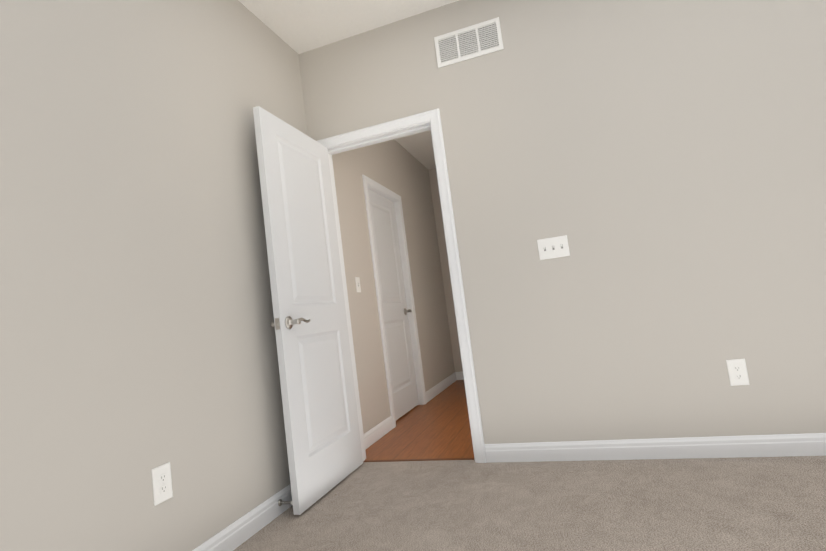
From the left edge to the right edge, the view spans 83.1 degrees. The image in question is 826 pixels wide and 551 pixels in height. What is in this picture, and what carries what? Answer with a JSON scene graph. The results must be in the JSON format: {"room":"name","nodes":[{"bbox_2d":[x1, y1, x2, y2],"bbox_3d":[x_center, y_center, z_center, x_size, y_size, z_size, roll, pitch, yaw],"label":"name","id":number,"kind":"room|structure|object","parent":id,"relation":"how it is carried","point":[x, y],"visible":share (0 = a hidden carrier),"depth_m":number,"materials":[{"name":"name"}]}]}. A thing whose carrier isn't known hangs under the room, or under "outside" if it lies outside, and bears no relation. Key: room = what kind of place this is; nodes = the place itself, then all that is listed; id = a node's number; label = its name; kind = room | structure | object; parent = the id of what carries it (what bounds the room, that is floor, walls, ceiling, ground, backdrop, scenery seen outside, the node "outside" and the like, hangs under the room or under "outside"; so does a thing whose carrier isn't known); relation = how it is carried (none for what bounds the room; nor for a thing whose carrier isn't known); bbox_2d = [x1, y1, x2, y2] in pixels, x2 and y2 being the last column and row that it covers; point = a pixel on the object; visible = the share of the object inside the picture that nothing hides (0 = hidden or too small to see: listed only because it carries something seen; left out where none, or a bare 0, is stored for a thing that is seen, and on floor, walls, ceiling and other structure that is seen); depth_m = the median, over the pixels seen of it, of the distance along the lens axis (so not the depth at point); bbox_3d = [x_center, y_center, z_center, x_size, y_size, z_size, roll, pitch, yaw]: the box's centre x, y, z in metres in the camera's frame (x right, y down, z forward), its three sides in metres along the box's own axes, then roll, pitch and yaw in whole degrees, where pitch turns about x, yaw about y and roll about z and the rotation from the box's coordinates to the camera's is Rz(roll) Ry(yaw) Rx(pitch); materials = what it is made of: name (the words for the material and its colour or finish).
{"room":"empty bedroom","nodes":[
{"label":"empty bedroom","id":0,"kind":"room"},
{"bbox_2d":[0,0,454,550],"bbox_3d":[-0.800,-0.163,2.676,0.115,2.740,7.265,-9,-5,18],"label":"wall","id":1,"kind":"structure","parent":0,"point":[137,338],"depth_m":1.79,"materials":[{"name":"grey paint"}]},
{"bbox_2d":[151,462,172,505],"bbox_3d":[-0.913,0.759,1.703,0.007,0.128,0.080,-9,-5,18],"label":"outlet","id":2,"kind":"object","parent":1,"relation":"attached to","point":[162,483],"visible":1,"depth_m":1.70,"materials":[{"name":"white plastic"}]},
{"bbox_2d":[192,484,291,550],"bbox_3d":[-0.842,1.097,1.716,0.036,0.100,2.612,-9,-5,18],"label":"baseboard","id":3,"kind":"structure","parent":1,"relation":"attached to","point":[238,532],"depth_m":2.07,"materials":[{"name":"white paint"}]},
{"bbox_2d":[278,499,292,505],"bbox_3d":[-0.616,1.110,2.280,0.082,0.032,0.032,-9,-5,18],"label":"spring door stop","id":4,"kind":"object","parent":3,"relation":"attached to","point":[280,502],"visible":0.9,"depth_m":2.28,"materials":[{"name":"silver metal"}]},
{"bbox_2d":[355,277,360,291],"bbox_3d":[-0.411,0.069,3.541,0.018,0.116,0.070,-9,-5,18],"label":"light switch","id":5,"kind":"object","parent":1,"relation":"attached to","point":[358,287],"visible":1,"depth_m":3.54,"materials":[{"name":"white plastic"}]},
{"bbox_2d":[364,416,393,449],"bbox_3d":[-0.277,1.167,3.415,0.030,0.100,0.741,-9,-5,18],"label":"baseboard","id":6,"kind":"structure","parent":1,"relation":"attached to","point":[373,435],"depth_m":3.48,"materials":[{"name":"white paint"}]},
{"bbox_2d":[368,189,418,419],"bbox_3d":[-0.207,0.244,4.303,0.162,2.030,0.788,-9,-5,18],"label":"hall door","id":7,"kind":"structure","parent":1,"relation":"in","point":[396,320],"depth_m":4.33,"materials":[{"name":"white paint"}]},
{"bbox_2d":[362,175,426,427],"bbox_3d":[-0.200,0.215,4.301,0.136,2.109,0.913,-9,-5,18],"label":"door frame","id":8,"kind":"structure","parent":1,"relation":"attached to","point":[378,186],"depth_m":4.59,"materials":[{"name":"white paint"}]},
{"bbox_2d":[426,372,456,401],"bbox_3d":[0.331,1.244,5.257,0.014,0.100,1.316,-9,-5,18],"label":"baseboard","id":9,"kind":"structure","parent":1,"relation":"attached to","point":[434,391],"depth_m":5.17,"materials":[{"name":"white paint"}]},
{"bbox_2d":[238,0,458,169],"bbox_3d":[0.121,-1.710,2.432,6.615,0.050,7.265,-9,-5,18],"label":"ceiling","id":10,"kind":"structure","parent":0,"point":[300,26],"depth_m":2.87,"materials":[{"name":"white paint"}]},
{"bbox_2d":[365,380,473,459],"bbox_3d":[-0.202,1.333,4.588,3.800,0.046,3.145,-9,-5,18],"label":"floor","id":11,"kind":"structure","parent":0,"point":[437,426],"depth_m":3.48,"materials":[{"name":"brown wood"}]},
{"bbox_2d":[363,458,474,461],"bbox_3d":[0.027,1.133,2.861,0.743,0.008,0.024,-9,-5,18],"label":"threshold strip","id":12,"kind":"object","parent":11,"relation":"on","point":[419,459],"depth_m":2.85,"materials":[{"name":"brown wood"}]},
{"bbox_2d":[429,168,462,371],"bbox_3d":[1.094,-0.140,5.822,1.500,2.740,0.100,-9,-5,18],"label":"wall","id":13,"kind":"structure","parent":0,"point":[445,272],"depth_m":5.99,"materials":[{"name":"grey paint"}]},
{"bbox_2d":[456,371,463,379],"bbox_3d":[1.226,1.165,5.665,1.470,0.100,0.014,-9,-5,18],"label":"baseboard","id":14,"kind":"structure","parent":13,"relation":"attached to","point":[459,374],"depth_m":5.87,"materials":[{"name":"white paint"}]},
{"bbox_2d":[233,456,825,550],"bbox_3d":[0.274,0.941,0.612,5.970,0.050,4.120,-9,-5,18],"label":"floor carpet","id":15,"kind":"object","parent":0,"point":[741,504],"visible":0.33,"depth_m":1.99,"materials":[{"name":"grey carpet"}]},
{"bbox_2d":[299,0,825,443],"bbox_3d":[1.430,-0.462,2.460,4.530,2.740,0.115,-9,-5,18],"label":"wall","id":16,"kind":"structure","parent":0,"point":[661,164],"depth_m":2.49,"materials":[{"name":"grey paint"}]},
{"bbox_2d":[253,106,362,514],"bbox_3d":[-0.567,0.152,2.647,0.162,2.030,0.736,-9,-5,18],"label":"entry door","id":17,"kind":"structure","parent":16,"relation":"in","point":[321,423],"depth_m":2.55,"materials":[{"name":"white paint"}]},
{"bbox_2d":[317,108,485,462],"bbox_3d":[-0.104,0.091,2.950,0.881,2.109,0.154,-9,-5,18],"label":"door frame","id":18,"kind":"structure","parent":16,"relation":"attached to","point":[433,117],"depth_m":2.82,"materials":[{"name":"white paint"}]},
{"bbox_2d":[434,17,503,67],"bbox_3d":[0.331,-1.396,2.801,0.400,0.196,0.007,-9,-5,18],"label":"air vent","id":19,"kind":"object","parent":16,"relation":"in","point":[471,42],"visible":1,"depth_m":2.80,"materials":[{"name":"white metal"}]},
{"bbox_2d":[537,235,569,259],"bbox_3d":[0.780,-0.155,2.594,0.162,0.116,0.018,-9,-5,18],"label":"switch plate","id":20,"kind":"object","parent":16,"relation":"attached to","point":[553,247],"visible":1,"depth_m":2.60,"materials":[{"name":"white plastic"}]},
{"bbox_2d":[484,433,825,462],"bbox_3d":[1.992,0.776,2.153,3.353,0.100,0.014,-9,-5,18],"label":"baseboard","id":21,"kind":"structure","parent":16,"relation":"attached to","point":[805,444],"depth_m":2.38,"materials":[{"name":"white paint"}]},
{"bbox_2d":[726,359,749,385],"bbox_3d":[1.602,0.478,2.299,0.080,0.128,0.007,-9,-5,18],"label":"outlet","id":22,"kind":"object","parent":16,"relation":"attached to","point":[737,372],"visible":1,"depth_m":2.30,"materials":[{"name":"white plastic"}]}
]}

